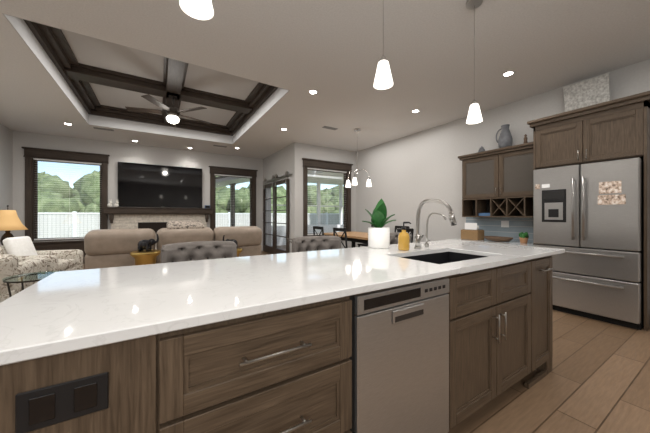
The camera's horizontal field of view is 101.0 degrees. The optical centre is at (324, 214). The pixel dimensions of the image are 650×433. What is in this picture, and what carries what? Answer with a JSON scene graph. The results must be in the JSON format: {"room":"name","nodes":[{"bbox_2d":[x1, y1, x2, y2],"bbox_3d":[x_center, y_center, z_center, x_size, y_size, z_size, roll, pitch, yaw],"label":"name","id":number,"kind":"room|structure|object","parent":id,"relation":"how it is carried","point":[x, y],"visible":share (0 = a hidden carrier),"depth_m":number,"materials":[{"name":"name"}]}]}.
{"room":"kitchen","nodes":[
{"label":"kitchen","id":0,"kind":"room"},
{"bbox_2d":[0,124,12,245],"bbox_3d":[-4.000,-0.335,1.124,0.150,3.050,11.200,0,0,-32],"label":"wall","id":1,"kind":"structure","parent":0,"point":[6,166],"depth_m":5.67,"materials":[{"name":"paint"}]},
{"bbox_2d":[13,131,262,250],"bbox_3d":[-4.521,-0.335,7.487,6.000,3.050,0.150,0,0,-32],"label":"wall","id":2,"kind":"structure","parent":0,"point":[132,153],"depth_m":6.93,"materials":[{"name":"paint"}]},
{"bbox_2d":[21,147,109,263],"bbox_3d":[-6.139,-0.163,6.435,1.530,2.705,0.223,0,0,-32],"label":"window","id":3,"kind":"structure","parent":2,"relation":"attached to","point":[36,204],"depth_m":6.30,"materials":[{"name":"brown wood"}]},
{"bbox_2d":[34,158,101,240],"bbox_3d":[-6.141,-0.349,6.438,1.200,1.883,0.056,0,0,-32],"label":"window blind","id":4,"kind":"object","parent":3,"relation":"attached to","point":[69,174],"visible":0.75,"depth_m":6.44,"materials":[{"name":"white paint"}]},
{"bbox_2d":[118,162,201,207],"bbox_3d":[-4.471,-0.785,7.388,1.980,1.150,0.066,0,0,-32],"label":"screen","id":5,"kind":"object","parent":2,"relation":"attached to","point":[145,185],"visible":0.92,"depth_m":7.31,"materials":[{"name":"black plastic"}]},
{"bbox_2d":[209,166,257,230],"bbox_3d":[-2.885,-0.138,8.464,1.480,2.655,0.223,0,0,-32],"label":"window","id":6,"kind":"structure","parent":2,"relation":"attached to","point":[215,201],"depth_m":8.43,"materials":[{"name":"brown wood"}]},
{"bbox_2d":[214,174,251,225],"bbox_3d":[-2.887,-0.326,8.467,1.150,1.831,0.056,0,0,-32],"label":"window blind","id":7,"kind":"object","parent":6,"relation":"attached to","point":[233,176],"visible":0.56,"depth_m":8.46,"materials":[{"name":"white paint"}]},
{"bbox_2d":[263,142,299,252],"bbox_3d":[-1.356,-0.335,7.940,0.150,3.050,2.430,0,0,-32],"label":"wall","id":8,"kind":"structure","parent":0,"point":[279,163],"depth_m":7.14,"materials":[{"name":"paint"}]},
{"bbox_2d":[262,173,290,183],"bbox_3d":[-1.458,-1.055,7.912,0.048,0.050,2.250,0,0,-32],"label":"barn door track","id":9,"kind":"object","parent":8,"relation":"attached to","point":[276,178],"visible":0.98,"depth_m":7.73,"materials":[{"name":"black metal"}]},
{"bbox_2d":[262,175,273,253],"bbox_3d":[-1.765,-0.003,8.345,0.075,2.356,0.970,0,0,-32],"label":"barn door","id":10,"kind":"structure","parent":9,"relation":"hanging from","point":[268,249],"depth_m":8.39,"materials":[{"name":"brown wood"}]},
{"bbox_2d":[274,171,288,253],"bbox_3d":[-1.241,-0.003,7.505,0.075,2.356,0.970,0,0,-32],"label":"barn door","id":11,"kind":"structure","parent":9,"relation":"hanging from","point":[276,249],"depth_m":7.46,"materials":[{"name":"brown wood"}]},
{"bbox_2d":[0,0,649,158],"bbox_3d":[-0.709,-2.110,3.264,8.000,0.500,11.350,0,0,-32],"label":"ceiling","id":12,"kind":"structure","parent":0,"point":[296,51],"depth_m":3.25,"materials":[{"name":"paint"}]},
{"bbox_2d":[93,127,113,130],"bbox_3d":[-4.791,-1.856,5.804,0.340,0.008,0.120,0,0,-32],"label":"ceiling vent","id":13,"kind":"object","parent":12,"relation":"in","point":[93,127],"depth_m":5.81,"materials":[{"name":"grey metal"}]},
{"bbox_2d":[23,19,277,135],"bbox_3d":[-2.703,-2.155,4.761,2.876,0.170,3.576,0,0,-32],"label":"tray","id":14,"kind":"object","parent":12,"relation":"attached to","point":[54,43],"visible":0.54,"depth_m":4.95,"materials":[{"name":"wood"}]},
{"bbox_2d":[64,57,252,124],"bbox_3d":[-2.703,-2.175,4.761,2.876,0.130,3.576,0,0,-32],"label":"ceiling beams","id":15,"kind":"structure","parent":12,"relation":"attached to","point":[174,77],"depth_m":4.40,"materials":[{"name":"brown wood"}]},
{"bbox_2d":[125,94,212,124],"bbox_3d":[-2.731,-1.800,4.796,1.387,0.620,1.334,0,0,-32],"label":"ceiling fan","id":16,"kind":"object","parent":15,"relation":"hanging from","point":[172,112],"visible":1,"depth_m":4.66,"materials":[{"name":"brown metal"}]},
{"bbox_2d":[179,0,213,19],"bbox_3d":[-0.525,-1.353,1.099,0.130,1.015,0.130,0,0,-32],"label":"pendant light","id":17,"kind":"object","parent":12,"relation":"hanging from","point":[200,9],"visible":1,"depth_m":1.14,"materials":[{"name":"white glass"}]},
{"bbox_2d":[308,90,317,94],"bbox_3d":[-0.183,-1.858,4.055,0.136,0.005,0.140,0,0,-32],"label":"recessed light","id":18,"kind":"object","parent":12,"relation":"in","point":[313,92],"depth_m":4.06,"materials":[{"name":"white paint"}]},
{"bbox_2d":[322,126,337,129],"bbox_3d":[0.107,-1.856,5.736,0.340,0.008,0.120,0,0,-32],"label":"ceiling vent","id":19,"kind":"object","parent":12,"relation":"in","point":[327,127],"depth_m":5.75,"materials":[{"name":"grey metal"}]},
{"bbox_2d":[346,128,371,187],"bbox_3d":[0.696,-1.240,5.875,0.584,1.240,0.562,0,0,-32],"label":"chandelier","id":20,"kind":"object","parent":12,"relation":"hanging from","point":[354,181],"visible":1,"depth_m":5.82,"materials":[{"name":"white glass"}]},
{"bbox_2d":[373,0,392,89],"bbox_3d":[0.380,-1.353,1.746,0.130,1.015,0.130,0,0,-32],"label":"pendant light","id":21,"kind":"object","parent":12,"relation":"hanging from","point":[383,80],"visible":1,"depth_m":1.72,"materials":[{"name":"white glass"}]},
{"bbox_2d":[466,0,482,123],"bbox_3d":[1.300,-1.335,2.331,0.130,1.050,0.130,0,0,-32],"label":"pendant light","id":22,"kind":"object","parent":12,"relation":"hanging from","point":[474,115],"visible":1,"depth_m":2.33,"materials":[{"name":"white glass"}]},
{"bbox_2d":[502,71,514,76],"bbox_3d":[2.419,-1.858,3.531,0.151,0.005,0.145,0,0,-32],"label":"recessed light","id":23,"kind":"object","parent":12,"relation":"in","point":[505,74],"depth_m":3.53,"materials":[{"name":"white paint"}]},
{"bbox_2d":[300,143,355,247],"bbox_3d":[0.159,-0.335,7.542,2.000,3.050,0.150,0,0,-32],"label":"wall","id":24,"kind":"structure","parent":0,"point":[323,153],"depth_m":7.47,"materials":[{"name":"paint"}]},
{"bbox_2d":[302,158,352,235],"bbox_3d":[0.068,-0.378,7.442,1.630,2.195,0.223,0,0,-32],"label":"dining window","id":25,"kind":"structure","parent":24,"relation":"in","point":[344,197],"depth_m":7.40,"materials":[{"name":"brown wood"}]},
{"bbox_2d":[307,168,346,234],"bbox_3d":[0.066,-0.355,7.445,1.300,1.791,0.056,0,0,-32],"label":"window blind","id":26,"kind":"object","parent":25,"relation":"attached to","point":[332,171],"visible":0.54,"depth_m":7.40,"materials":[{"name":"white paint"}]},
{"bbox_2d":[83,248,649,432],"bbox_3d":[-0.709,1.250,3.264,8.000,0.120,11.350,0,0,-32],"label":"floor","id":27,"kind":"structure","parent":0,"point":[596,379],"depth_m":1.81,"materials":[{"name":"brown wood"}]},
{"bbox_2d":[0,254,46,302],"bbox_3d":[-4.100,0.822,3.218,0.860,0.737,0.881,0,0,-27],"label":"chair","id":28,"kind":"object","parent":27,"relation":"on","point":[10,265],"visible":0.54,"depth_m":3.11,"materials":[{"name":"fabric"}]},
{"bbox_2d":[2,271,58,296],"bbox_3d":[-3.066,0.917,2.849,0.470,0.548,0.470,0,0,-32],"label":"glass side table","id":29,"kind":"object","parent":27,"relation":"on","point":[21,281],"visible":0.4,"depth_m":2.75,"materials":[{"name":"brown metal"}]},
{"bbox_2d":[0,236,82,275],"bbox_3d":[-4.478,0.763,4.131,0.881,0.854,0.860,0,0,-17],"label":"chair","id":30,"kind":"object","parent":27,"relation":"on","point":[21,248],"visible":0.31,"depth_m":4.11,"materials":[{"name":"fabric"}]},
{"bbox_2d":[130,250,160,264],"bbox_3d":[-2.326,0.830,3.476,0.330,0.720,0.330,0,0,-32],"label":"table","id":31,"kind":"object","parent":27,"relation":"on","point":[144,257],"visible":0.31,"depth_m":3.37,"materials":[{"name":"gold metal"}]},
{"bbox_2d":[138,234,158,251],"bbox_3d":[-2.297,0.357,3.483,0.235,0.224,0.150,0,0,-32],"label":"figurines","id":32,"kind":"object","parent":31,"relation":"on","point":[145,244],"visible":1,"depth_m":3.44,"materials":[{"name":"black"}]},
{"bbox_2d":[111,214,206,249],"bbox_3d":[-4.452,0.580,7.358,2.220,1.220,0.138,0,0,-32],"label":"fireplace surround","id":33,"kind":"object","parent":27,"relation":"on","point":[155,222],"visible":0.23,"depth_m":7.16,"materials":[{"name":"stone"}]},
{"bbox_2d":[101,207,213,222],"bbox_3d":[-4.411,0.010,7.292,2.560,0.400,0.293,0,0,-32],"label":"mantel shelf","id":34,"kind":"object","parent":33,"relation":"on","point":[111,211],"visible":1,"depth_m":7.09,"materials":[{"name":"brown wood"}]},
{"bbox_2d":[107,199,118,206],"bbox_3d":[-5.325,-0.291,6.728,0.230,0.200,0.077,0,0,-32],"label":"figurines","id":35,"kind":"object","parent":34,"relation":"on","point":[109,204],"visible":1,"depth_m":6.72,"materials":[{"name":"white ceramic"}]},
{"bbox_2d":[84,221,261,269],"bbox_3d":[-2.298,0.641,4.368,2.310,1.098,1.096,0,0,-32],"label":"sofa","id":36,"kind":"object","parent":27,"relation":"on","point":[106,248],"visible":0.38,"depth_m":3.74,"materials":[{"name":"fabric"}]},
{"bbox_2d":[161,241,236,262],"bbox_3d":[-0.867,0.698,1.893,0.500,0.986,0.490,0,0,-32],"label":"stool","id":37,"kind":"object","parent":27,"relation":"on","point":[189,251],"visible":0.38,"depth_m":2.01,"materials":[{"name":"grey fabric"}]},
{"bbox_2d":[237,248,241,256],"bbox_3d":[-1.401,0.850,4.053,0.290,0.680,0.290,0,0,-32],"label":"table","id":38,"kind":"object","parent":27,"relation":"on","point":[239,250],"visible":0.19,"depth_m":4.01,"materials":[{"name":"gold metal"}]},
{"bbox_2d":[223,235,236,244],"bbox_3d":[-1.428,0.404,4.026,0.227,0.211,0.134,0,0,-32],"label":"elephant figurine","id":39,"kind":"object","parent":38,"relation":"on","point":[233,240],"visible":0.4,"depth_m":4.01,"materials":[{"name":"black"}]},
{"bbox_2d":[0,251,563,432],"bbox_3d":[0.288,0.744,1.608,2.938,0.890,0.896,0,0,-32],"label":"kitchen island","id":40,"kind":"object","parent":27,"relation":"on","point":[429,336],"depth_m":0.94,"materials":[{"name":"grey"}]},
{"bbox_2d":[0,240,563,358],"bbox_3d":[0.309,0.284,1.690,3.140,0.030,0.960,0,0,-32],"label":"island countertop","id":41,"kind":"structure","parent":40,"relation":"on","point":[63,308],"depth_m":0.99,"materials":[{"name":"white stone"}]},
{"bbox_2d":[362,198,395,247],"bbox_3d":[0.436,0.065,2.223,0.281,0.409,0.248,0,0,-32],"label":"potted plant","id":42,"kind":"object","parent":41,"relation":"on","point":[378,235],"visible":1,"depth_m":2.17,"materials":[{"name":"white"}]},
{"bbox_2d":[398,222,410,250],"bbox_3d":[0.607,0.161,2.043,0.086,0.217,0.100,0,0,-32],"label":"soap dispenser","id":43,"kind":"object","parent":41,"relation":"on","point":[403,240],"visible":1,"depth_m":2.02,"materials":[{"name":"yellow"}]},
{"bbox_2d":[287,236,340,252],"bbox_3d":[-0.035,0.698,2.412,0.500,0.986,0.490,0,0,-32],"label":"stool","id":44,"kind":"object","parent":27,"relation":"on","point":[307,243],"visible":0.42,"depth_m":2.54,"materials":[{"name":"grey fabric"}]},
{"bbox_2d":[313,226,323,235],"bbox_3d":[0.034,0.720,5.878,0.473,0.940,0.440,0,0,-32],"label":"dining chair","id":45,"kind":"object","parent":27,"relation":"on","point":[318,227],"visible":0.12,"depth_m":5.76,"materials":[{"name":"black"}]},
{"bbox_2d":[333,228,347,248],"bbox_3d":[0.457,0.720,5.200,0.473,0.940,0.440,0,0,-32],"label":"dining chair","id":46,"kind":"object","parent":27,"relation":"on","point":[339,229],"visible":0.31,"depth_m":5.00,"materials":[{"name":"black wood"}]},
{"bbox_2d":[324,231,367,247],"bbox_3d":[0.786,0.807,5.876,0.960,0.765,1.700,0,0,-32],"label":"dining table","id":47,"kind":"object","parent":27,"relation":"on","point":[353,237],"visible":0.29,"depth_m":5.62,"materials":[{"name":"brown wood"}]},
{"bbox_2d":[357,225,373,246],"bbox_3d":[1.114,0.720,6.552,0.473,0.940,0.440,0,0,-32],"label":"dining chair","id":48,"kind":"object","parent":27,"relation":"on","point":[362,244],"visible":0.17,"depth_m":6.54,"materials":[{"name":"black"}]},
{"bbox_2d":[367,232,410,244],"bbox_3d":[0.796,0.698,2.930,0.500,0.986,0.490,0,0,-32],"label":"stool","id":49,"kind":"object","parent":27,"relation":"on","point":[393,237],"visible":0.1,"depth_m":3.08,"materials":[{"name":"grey fabric"}]},
{"bbox_2d":[394,226,409,232],"bbox_3d":[1.537,0.720,5.873,0.473,0.940,0.440,0,0,-32],"label":"dining chair","id":50,"kind":"object","parent":27,"relation":"on","point":[399,227],"visible":0.15,"depth_m":6.03,"materials":[{"name":"black"}]},
{"bbox_2d":[397,228,413,242],"bbox_3d":[1.334,0.720,4.996,0.440,0.940,0.473,0,0,-32],"label":"dining chair","id":51,"kind":"object","parent":27,"relation":"on","point":[411,230],"visible":0.15,"depth_m":4.88,"materials":[{"name":"black"}]},
{"bbox_2d":[446,238,532,245],"bbox_3d":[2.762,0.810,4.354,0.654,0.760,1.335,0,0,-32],"label":"countertop","id":52,"kind":"structure","parent":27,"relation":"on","point":[514,242],"depth_m":4.16,"materials":[{"name":"grey stone"}]},
{"bbox_2d":[461,223,483,239],"bbox_3d":[2.566,0.284,4.665,0.220,0.289,0.300,0,0,-32],"label":"basket","id":53,"kind":"object","parent":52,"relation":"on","point":[471,231],"visible":1,"depth_m":4.58,"materials":[{"name":"brown"}]},
{"bbox_2d":[484,236,512,241],"bbox_3d":[2.780,0.392,4.303,0.238,0.075,0.434,0,0,-32],"label":"dough bowl","id":54,"kind":"object","parent":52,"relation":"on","point":[499,239],"visible":1,"depth_m":4.23,"materials":[{"name":"brown wood"}]},
{"bbox_2d":[519,232,528,243],"bbox_3d":[2.988,0.343,4.039,0.127,0.171,0.127,0,0,-32],"label":"succulent","id":55,"kind":"object","parent":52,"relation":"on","point":[523,237],"visible":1,"depth_m":4.00,"materials":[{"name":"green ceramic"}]},
{"bbox_2d":[533,157,643,329],"bbox_3d":[3.261,0.302,3.295,0.872,1.775,0.910,0,0,-32],"label":"fridge","id":56,"kind":"object","parent":27,"relation":"on","point":[588,218],"visible":0.83,"depth_m":2.99,"materials":[{"name":"silver metal"}]},
{"bbox_2d":[527,91,649,330],"bbox_3d":[3.322,-0.030,3.333,0.783,2.440,1.090,0,0,-32],"label":"upper cabinet","id":57,"kind":"object","parent":27,"relation":"on","point":[616,129],"visible":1,"depth_m":3.01,"materials":[{"name":"brown wood"}]},
{"bbox_2d":[563,73,609,111],"bbox_3d":[3.460,-1.508,3.549,0.112,0.517,0.440,0,0,-32],"label":"carved panel","id":58,"kind":"object","parent":57,"relation":"on","point":[592,91],"visible":0.67,"depth_m":3.51,"materials":[{"name":"beige stone"}]},
{"bbox_3d":[-5.411,0.910,4.569,0.500,0.560,0.500,0,0,-32],"label":"end table","id":59,"kind":"object","parent":27,"relation":"on","visible":0},
{"bbox_2d":[0,205,27,245],"bbox_3d":[-5.411,0.232,4.569,0.470,0.794,0.470,0,0,-32],"label":"table lamp","id":60,"kind":"object","parent":59,"relation":"on","point":[9,220],"visible":0.75,"depth_m":4.51,"materials":[{"name":"beige fabric"}]},
{"bbox_2d":[356,59,649,246],"bbox_3d":[3.304,-0.335,4.247,0.150,3.050,8.770,0,0,-32],"label":"wall","id":61,"kind":"structure","parent":0,"point":[408,174],"depth_m":5.58,"materials":[{"name":"paint"}]},
{"bbox_2d":[462,146,532,201],"bbox_3d":[2.927,-0.647,4.386,0.338,0.736,1.215,0,0,-32],"label":"upper cabinet","id":62,"kind":"object","parent":61,"relation":"attached to","point":[498,182],"depth_m":4.28,"materials":[{"name":"brown wood"}]},
{"bbox_2d":[496,124,512,147],"bbox_3d":[2.928,-1.256,4.388,0.200,0.400,0.247,0,0,-32],"label":"pitcher","id":63,"kind":"object","parent":62,"relation":"on","point":[505,139],"visible":0.96,"depth_m":4.31,"materials":[{"name":"grey ceramic"}]},
{"bbox_2d":[466,217,532,241],"bbox_3d":[3.034,0.236,4.523,0.012,0.386,1.335,0,0,-32],"label":"backsplash","id":64,"kind":"structure","parent":61,"relation":"attached to","point":[513,227],"depth_m":4.51,"materials":[{"name":"tile"}]},
{"bbox_2d":[506,198,532,217],"bbox_3d":[3.047,-0.132,4.178,0.321,0.294,0.258,0,0,-32],"label":"wine rack","id":65,"kind":"object","parent":61,"relation":"attached to","point":[515,207],"depth_m":4.12,"materials":[{"name":"brown wood"}]},
{"label":"outside","id":66,"kind":"structure","parent":0,"visible":0},
{"bbox_3d":[-7.022,1.565,16.033,80.000,0.150,57.000,0,0,-32],"label":"ground","id":67,"kind":"structure","parent":66,"visible":0},
{"bbox_2d":[38,172,51,181],"bbox_3d":[-22.279,-0.861,20.987,2.844,5.069,3.269,0,0,-32],"label":"tree","id":68,"kind":"object","parent":67,"relation":"on","point":[40,176],"depth_m":20.66,"materials":[{"name":"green plant"}]},
{"bbox_2d":[38,175,71,197],"bbox_3d":[-19.619,-0.617,19.133,3.351,4.418,3.328,0,0,-32],"label":"tree","id":69,"kind":"object","parent":67,"relation":"on","point":[47,178],"depth_m":18.51,"materials":[{"name":"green plant"}]},
{"bbox_2d":[38,189,79,212],"bbox_3d":[-17.078,-0.057,16.786,2.817,3.094,3.147,0,0,-32],"label":"tree","id":70,"kind":"object","parent":67,"relation":"on","point":[52,198],"depth_m":16.16,"materials":[{"name":"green plant"}]},
{"bbox_2d":[71,177,81,197],"bbox_3d":[-17.467,-0.762,19.907,2.832,4.505,3.340,0,0,-32],"label":"tree","id":71,"kind":"object","parent":67,"relation":"on","point":[75,193],"depth_m":19.04,"materials":[{"name":"green plant"}]},
{"bbox_2d":[75,170,99,212],"bbox_3d":[-15.354,-0.758,18.053,3.244,4.495,2.736,0,0,-32],"label":"tree","id":72,"kind":"object","parent":67,"relation":"on","point":[91,197],"depth_m":17.26,"materials":[{"name":"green plant"}]},
{"bbox_2d":[38,211,343,237],"bbox_3d":[-6.983,0.660,16.093,60.130,1.660,0.140,0,0,-32],"label":"fence","id":73,"kind":"object","parent":67,"relation":"on","point":[239,217],"depth_m":13.08,"materials":[{"name":"white paint"}]},
{"bbox_2d":[216,195,229,212],"bbox_3d":[-8.501,-0.046,22.304,2.710,3.162,2.421,0,0,-32],"label":"tree","id":74,"kind":"object","parent":67,"relation":"on","point":[225,208],"depth_m":21.60,"materials":[{"name":"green plant"}]},
{"bbox_2d":[217,188,237,199],"bbox_3d":[-9.165,-0.300,25.142,3.720,4.524,3.588,0,0,-32],"label":"tree","id":75,"kind":"object","parent":67,"relation":"on","point":[224,194],"depth_m":24.44,"materials":[{"name":"green plant"}]},
{"bbox_2d":[229,183,235,226],"bbox_3d":[-3.849,0.065,11.153,0.220,2.850,0.220,0,0,-32],"label":"porch post","id":76,"kind":"object","parent":67,"relation":"on","point":[232,186],"depth_m":11.10,"materials":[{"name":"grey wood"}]},
{"bbox_2d":[229,189,249,212],"bbox_3d":[-6.592,-0.303,22.414,2.720,3.586,2.911,0,0,-32],"label":"tree","id":77,"kind":"object","parent":67,"relation":"on","point":[245,196],"depth_m":21.27,"materials":[{"name":"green plant"}]},
{"bbox_2d":[271,186,285,212],"bbox_3d":[-5.004,-0.335,24.434,4.298,4.679,3.271,0,0,-32],"label":"tree","id":78,"kind":"object","parent":67,"relation":"on","point":[279,188],"depth_m":23.61,"materials":[{"name":"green plant"}]},
{"bbox_2d":[308,185,322,212],"bbox_3d":[-1.502,-0.737,26.636,3.298,4.480,3.587,0,0,-32],"label":"tree","id":79,"kind":"object","parent":67,"relation":"on","point":[310,191],"depth_m":25.33,"materials":[{"name":"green plant"}]},
{"bbox_2d":[323,194,332,202],"bbox_3d":[0.208,-0.024,31.076,3.848,4.964,3.906,0,0,-32],"label":"tree","id":80,"kind":"object","parent":67,"relation":"on","point":[328,198],"depth_m":29.90,"materials":[{"name":"green plant"}]},
{"bbox_2d":[323,201,343,212],"bbox_3d":[1.033,0.238,27.551,3.046,3.312,2.601,0,0,-32],"label":"tree","id":81,"kind":"object","parent":67,"relation":"on","point":[331,204],"depth_m":26.85,"materials":[{"name":"green plant"}]},
{"bbox_2d":[329,196,343,212],"bbox_3d":[1.854,0.199,28.108,4.645,4.411,3.789,0,0,-32],"label":"tree","id":82,"kind":"object","parent":67,"relation":"on","point":[333,200],"depth_m":27.48,"materials":[{"name":"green plant"}]},
{"bbox_2d":[330,185,343,196],"bbox_3d":[1.575,-1.059,32.156,3.598,5.098,3.833,0,0,-32],"label":"tree","id":83,"kind":"object","parent":67,"relation":"on","point":[335,192],"depth_m":31.00,"materials":[{"name":"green plant"}]},
{"bbox_3d":[-0.016,1.260,9.571,4.150,0.100,3.780,0,0,-32],"label":"floor","id":84,"kind":"structure","parent":0,"visible":0},
{"bbox_2d":[271,181,340,245],"bbox_3d":[-0.921,-0.135,11.164,4.000,2.850,0.120,0,0,-32],"label":"wall","id":85,"kind":"structure","parent":84,"relation":"on","point":[329,229],"depth_m":11.52,"materials":[{"name":"white paint"}]},
{"bbox_2d":[341,183,343,231],"bbox_3d":[1.725,-0.135,10.587,0.120,2.850,3.660,0,0,-32],"label":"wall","id":86,"kind":"structure","parent":84,"relation":"on","point":[341,183],"depth_m":12.13,"materials":[{"name":"white paint"}]},
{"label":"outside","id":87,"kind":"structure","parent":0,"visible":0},
{"bbox_2d":[216,176,249,187],"bbox_3d":[-3.437,-1.375,10.431,2.309,0.712,3.380,0,0,-32],"label":"overhang","id":88,"kind":"object","parent":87,"point":[227,182],"depth_m":9.53,"materials":[{"name":"white paint"}]},
{"bbox_2d":[308,170,343,184],"bbox_3d":[-0.115,-1.595,9.540,5.150,0.330,4.830,0,0,-32],"label":"ceiling","id":89,"kind":"structure","parent":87,"point":[330,177],"depth_m":10.61,"materials":[{"name":"white paint"}]}
]}

